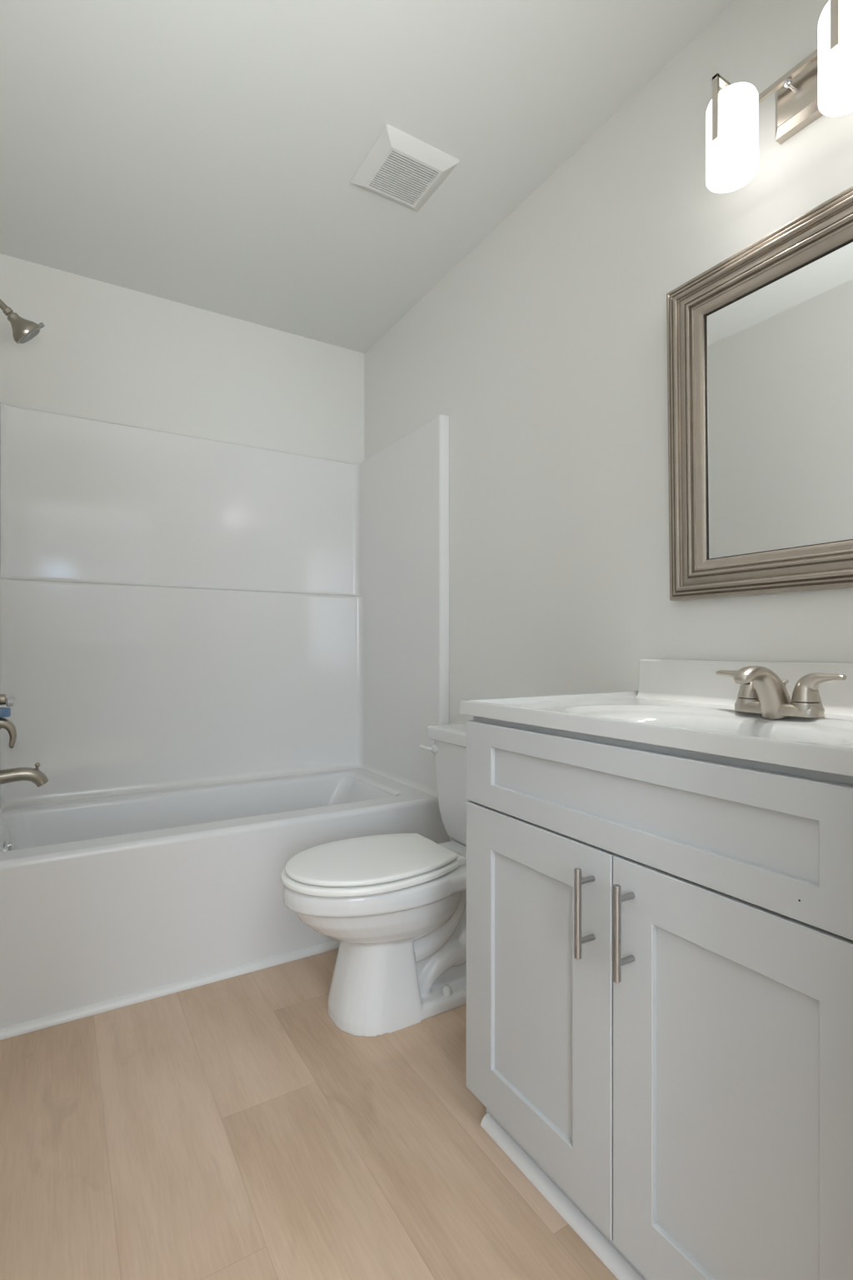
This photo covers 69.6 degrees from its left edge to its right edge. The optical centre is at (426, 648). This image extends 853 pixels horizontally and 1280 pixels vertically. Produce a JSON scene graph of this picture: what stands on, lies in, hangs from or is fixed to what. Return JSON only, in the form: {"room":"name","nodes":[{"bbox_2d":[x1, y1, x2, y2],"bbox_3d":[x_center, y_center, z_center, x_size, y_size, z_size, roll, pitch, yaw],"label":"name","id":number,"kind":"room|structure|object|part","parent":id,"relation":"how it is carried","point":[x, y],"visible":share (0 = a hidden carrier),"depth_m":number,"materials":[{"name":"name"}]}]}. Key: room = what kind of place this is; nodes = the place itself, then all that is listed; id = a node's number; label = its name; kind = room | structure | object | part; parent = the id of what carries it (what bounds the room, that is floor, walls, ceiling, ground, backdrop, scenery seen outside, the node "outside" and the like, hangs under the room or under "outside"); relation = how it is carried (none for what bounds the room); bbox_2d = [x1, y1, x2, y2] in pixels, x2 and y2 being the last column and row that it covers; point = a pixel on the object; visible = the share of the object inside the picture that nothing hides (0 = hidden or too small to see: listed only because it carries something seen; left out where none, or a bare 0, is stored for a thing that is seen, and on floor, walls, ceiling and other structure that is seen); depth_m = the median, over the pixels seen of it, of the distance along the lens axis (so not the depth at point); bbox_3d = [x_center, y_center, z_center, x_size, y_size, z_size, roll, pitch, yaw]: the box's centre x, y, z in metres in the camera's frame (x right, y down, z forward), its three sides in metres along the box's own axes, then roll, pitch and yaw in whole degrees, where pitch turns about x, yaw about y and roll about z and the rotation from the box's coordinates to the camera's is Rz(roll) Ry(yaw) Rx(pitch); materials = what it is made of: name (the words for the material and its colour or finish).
{"room":"bathroom","nodes":[
{"label":"bathroom","id":0,"kind":"room"},
{"bbox_2d":[0,253,364,464],"bbox_3d":[-0.984,-0.211,2.631,1.522,2.440,0.120,0,0,-31],"label":"wall","id":1,"kind":"structure","parent":0,"point":[104,352],"depth_m":2.52,"materials":[{"name":"white paint"}]},
{"bbox_2d":[0,402,449,815],"bbox_3d":[-0.757,-0.164,2.256,1.519,1.440,0.752,0,0,-31],"label":"tub surround","id":2,"kind":"object","parent":1,"relation":"attached to","point":[177,611],"visible":0.91,"depth_m":2.48,"materials":[{"name":"white plastic"}]},
{"bbox_2d":[0,694,16,748],"bbox_3d":[-1.321,0.221,1.912,0.071,0.183,0.160,0,0,-31],"label":"shower valve","id":3,"kind":"object","parent":2,"relation":"attached to","point":[5,723],"visible":1,"depth_m":1.91,"materials":[{"name":"silver metal"}]},
{"bbox_3d":[-1.326,0.158,1.909,0.029,0.034,0.034,0,0,-31],"label":"valve stem","id":4,"kind":"part","parent":3,"relation":"part of","materials":[{"name":"silver metal"}]},
{"bbox_3d":[-1.318,0.263,1.914,0.065,0.099,0.036,0,0,-31],"label":"lever","id":5,"kind":"part","parent":3,"relation":"part of","materials":[{"name":"silver metal"}]},
{"bbox_3d":[-1.304,0.167,1.923,0.023,0.029,0.027,0,0,-31],"label":"clear knob","id":6,"kind":"part","parent":3,"relation":"part of","materials":[{"name":"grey plastic"}]},
{"bbox_2d":[0,762,48,787],"bbox_3d":[-1.282,0.403,1.936,0.154,0.078,0.052,0,0,-31],"label":"tub spout","id":7,"kind":"object","parent":2,"relation":"attached to","point":[35,776],"visible":1,"depth_m":1.93,"materials":[{"name":"silver metal"}]},
{"bbox_3d":[-1.243,0.379,1.959,0.016,0.030,0.016,0,0,-31],"label":"diverter knob","id":8,"kind":"part","parent":7,"relation":"part of","materials":[{"name":"silver metal"}]},
{"bbox_2d":[0,948,618,1279],"bbox_3d":[0.235,1.059,0.095,3.700,0.100,5.720,0,0,-31],"label":"floor","id":9,"kind":"structure","parent":0,"point":[228,1128],"depth_m":1.22,"materials":[{"name":"brown wood"}]},
{"bbox_2d":[0,768,449,1028],"bbox_3d":[-0.754,0.782,2.250,1.518,0.452,0.750,0,0,-31],"label":"bathtub","id":10,"kind":"object","parent":9,"relation":"on","point":[102,898],"visible":0.75,"depth_m":1.87,"materials":[{"name":"white ceramic"}]},
{"bbox_3d":[-1.298,0.631,1.903,0.020,0.068,0.068,0,0,-31],"label":"overflow plate","id":11,"kind":"part","parent":10,"relation":"part of","materials":[{"name":"silver metal"}]},
{"bbox_2d":[0,940,340,1039],"bbox_3d":[-0.554,0.999,1.921,1.522,0.020,0.020,0,0,-31],"label":"trim","id":12,"kind":"structure","parent":10,"relation":"attached to","point":[96,1008],"depth_m":1.78,"materials":[{"name":"white paint"}]},
{"bbox_2d":[280,722,469,1036],"bbox_3d":[-0.042,0.633,1.789,0.769,0.752,0.454,0,0,-31],"label":"toilet","id":13,"kind":"object","parent":9,"relation":"on","point":[395,904],"visible":0.77,"depth_m":1.64,"materials":[{"name":"white ceramic"}]},
{"bbox_3d":[-0.170,0.606,1.709,0.469,0.019,0.362,0,0,-31],"label":"seat","id":14,"kind":"part","parent":13,"relation":"part of","materials":[{"name":"white plastic"}]},
{"bbox_3d":[-0.165,0.583,1.712,0.459,0.018,0.348,0,0,-31],"label":"lid","id":15,"kind":"part","parent":13,"relation":"part of","materials":[{"name":"white plastic"}]},
{"bbox_3d":[-0.047,0.814,1.784,0.751,0.391,0.363,0,0,-31],"label":"bowl","id":16,"kind":"part","parent":13,"relation":"part of","materials":[{"name":"white ceramic"}]},
{"bbox_3d":[0.009,0.333,2.047,0.072,0.034,0.024,0,0,28],"label":"flush handle","id":17,"kind":"part","parent":13,"relation":"part of","materials":[{"name":"white"}]},
{"bbox_3d":[0.198,0.279,1.932,0.209,0.044,0.450,0,0,-31],"label":"tank lid","id":18,"kind":"part","parent":13,"relation":"part of","materials":[{"name":"white ceramic"}]},
{"bbox_3d":[0.202,0.464,1.934,0.187,0.334,0.418,0,0,-31],"label":"tank","id":19,"kind":"part","parent":13,"relation":"part of","materials":[{"name":"white ceramic"}]},
{"bbox_2d":[466,715,852,1279],"bbox_3d":[0.498,0.575,1.090,0.581,0.868,0.776,0,0,-31],"label":"vanity cabinet","id":20,"kind":"object","parent":9,"relation":"on","point":[660,938],"visible":0.96,"depth_m":0.87,"materials":[{"name":"grey paint"}]},
{"bbox_3d":[0.193,0.622,1.128,0.019,0.600,0.394,0,0,-31],"label":"door","id":21,"kind":"part","parent":20,"relation":"part of","materials":[{"name":"grey paint"}]},
{"bbox_3d":[0.320,0.999,0.976,0.020,0.020,0.762,0,0,-31],"label":"shoe moulding","id":22,"kind":"part","parent":20,"relation":"part of","materials":[{"name":"white paint"}]},
{"bbox_3d":[0.251,0.418,0.976,0.040,0.141,0.011,0,0,-31],"label":"handle","id":23,"kind":"part","parent":20,"relation":"part of","materials":[{"name":"silver metal"}]},
{"bbox_3d":[0.292,0.418,0.908,0.040,0.141,0.011,0,0,-31],"label":"handle","id":24,"kind":"part","parent":20,"relation":"part of","materials":[{"name":"silver metal"}]},
{"bbox_2d":[460,659,852,776],"bbox_3d":[0.512,0.136,1.103,0.543,0.219,0.804,0,0,-31],"label":"countertop","id":25,"kind":"structure","parent":20,"relation":"on","point":[682,704],"depth_m":1.17,"materials":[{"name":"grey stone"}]},
{"bbox_2d":[563,705,852,743],"bbox_3d":[0.492,0.184,1.070,0.400,0.122,0.584,0,0,-31],"label":"sink basin","id":26,"kind":"object","parent":25,"relation":"in","point":[807,730],"depth_m":1.19,"materials":[{"name":"white ceramic"}]},
{"bbox_2d":[715,665,846,719],"bbox_3d":[0.660,0.081,1.159,0.178,0.100,0.178,0,0,14],"label":"faucet","id":27,"kind":"object","parent":25,"relation":"on","point":[762,691],"visible":1,"depth_m":1.12,"materials":[{"name":"silver metal"}]},
{"bbox_3d":[0.628,0.070,1.226,0.048,0.053,0.090,0,0,-31],"label":"handle","id":28,"kind":"part","parent":27,"relation":"part of","materials":[{"name":"silver metal"}]},
{"bbox_3d":[0.624,0.081,1.138,0.150,0.100,0.052,0,0,-31],"label":"spout","id":29,"kind":"part","parent":27,"relation":"part of","materials":[{"name":"silver metal"}]},
{"bbox_3d":[0.666,0.110,1.163,0.057,0.026,0.159,0,0,-31],"label":"plate","id":30,"kind":"part","parent":27,"relation":"part of","materials":[{"name":"silver metal"}]},
{"bbox_3d":[0.686,0.082,1.175,0.013,0.046,0.013,0,0,-31],"label":"lift rod","id":31,"kind":"part","parent":27,"relation":"part of","materials":[{"name":"silver metal"}]},
{"bbox_3d":[0.704,0.070,1.100,0.048,0.053,0.090,0,0,-31],"label":"handle","id":32,"kind":"part","parent":27,"relation":"part of","materials":[{"name":"silver metal"}]},
{"bbox_3d":[0.292,0.234,0.965,0.019,0.166,0.776,0,0,-31],"label":"drawer","id":33,"kind":"part","parent":20,"relation":"part of","materials":[{"name":"grey paint"}]},
{"bbox_3d":[0.395,0.622,0.795,0.019,0.600,0.378,0,0,-31],"label":"door","id":34,"kind":"part","parent":20,"relation":"part of","materials":[{"name":"grey paint"}]},
{"bbox_2d":[0,0,734,353],"bbox_3d":[0.235,-1.481,0.095,3.700,0.100,5.720,0,0,-31],"label":"ceiling","id":35,"kind":"structure","parent":0,"point":[202,154],"depth_m":1.68,"materials":[{"name":"white paint"}]},
{"bbox_2d":[350,124,459,211],"bbox_3d":[-0.069,-1.418,1.836,0.240,0.026,0.240,0,0,-31],"label":"ceiling vent","id":36,"kind":"object","parent":35,"relation":"in","point":[399,167],"visible":1,"depth_m":1.80,"materials":[{"name":"white plastic"}]},
{"bbox_2d":[364,0,852,841],"bbox_3d":[0.379,-0.211,1.965,0.120,2.440,2.670,0,0,-31],"label":"wall","id":37,"kind":"structure","parent":0,"point":[543,350],"depth_m":1.69,"materials":[{"name":"white paint"}]},
{"bbox_2d":[635,659,852,715],"bbox_3d":[0.737,0.076,1.221,0.037,0.101,0.773,0,0,-31],"label":"backsplash","id":38,"kind":"structure","parent":37,"relation":"attached to","point":[689,681],"depth_m":1.36,"materials":[{"name":"white stone"}]},
{"bbox_2d":[666,185,852,600],"bbox_3d":[0.734,-0.478,1.211,0.036,0.727,0.584,-1,1,-31],"label":"wall mirror","id":39,"kind":"object","parent":37,"relation":"attached to","point":[760,342],"visible":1,"depth_m":1.27,"materials":[{"name":"silver glass"}]},
{"bbox_2d":[706,241,852,559],"bbox_3d":[0.745,-0.478,1.218,0.006,0.550,0.408,-1,1,-31],"label":"mirror glass","id":40,"kind":"object","parent":39,"relation":"attached to","point":[780,345],"depth_m":1.25,"materials":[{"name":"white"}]},
{"bbox_2d":[705,0,852,193],"bbox_3d":[0.696,-1.053,1.158,0.172,0.202,0.311,0,0,-31],"label":"vanity light","id":41,"kind":"object","parent":37,"relation":"attached to","point":[822,83],"visible":1,"depth_m":1.19,"materials":[{"name":"white glass"}]},
{"bbox_3d":[0.617,-1.066,1.236,0.116,0.126,0.028,0,0,-31],"label":"strap arm","id":42,"kind":"part","parent":41,"relation":"part of","materials":[{"name":"silver metal"}]},
{"bbox_3d":[0.615,-1.028,1.235,0.095,0.153,0.095,0,0,-31],"label":"lamp shade","id":43,"kind":"part","parent":41,"relation":"part of","materials":[{"name":"white glass"}]},
{"bbox_3d":[0.729,-1.066,1.052,0.116,0.126,0.028,0,0,-31],"label":"strap arm","id":44,"kind":"part","parent":41,"relation":"part of","materials":[{"name":"silver metal"}]},
{"bbox_3d":[0.727,-1.028,1.050,0.095,0.153,0.095,0,0,-31],"label":"lamp shade","id":45,"kind":"part","parent":41,"relation":"part of","materials":[{"name":"white glass"}]},
{"bbox_3d":[-1.026,-0.211,1.115,0.120,2.440,2.670,0,0,-31],"label":"wall","id":46,"kind":"structure","parent":0,"visible":0},
{"bbox_2d":[0,299,44,344],"bbox_3d":[-1.321,-1.052,1.921,0.211,0.169,0.089,0,0,-31],"label":"showerhead","id":47,"kind":"object","parent":46,"relation":"attached to","point":[23,330],"visible":1,"depth_m":1.92,"materials":[{"name":"silver metal"}]},
{"bbox_3d":[-1.351,-1.079,1.893,0.130,0.081,0.023,0,0,-31],"label":"shower arm","id":48,"kind":"part","parent":47,"relation":"part of","materials":[{"name":"silver metal"}]},
{"bbox_3d":[-1.240,-1.037,1.970,0.022,0.021,0.013,0,0,-31],"label":"spray lever","id":49,"kind":"part","parent":47,"relation":"part of","materials":[{"name":"silver metal"}]}
]}

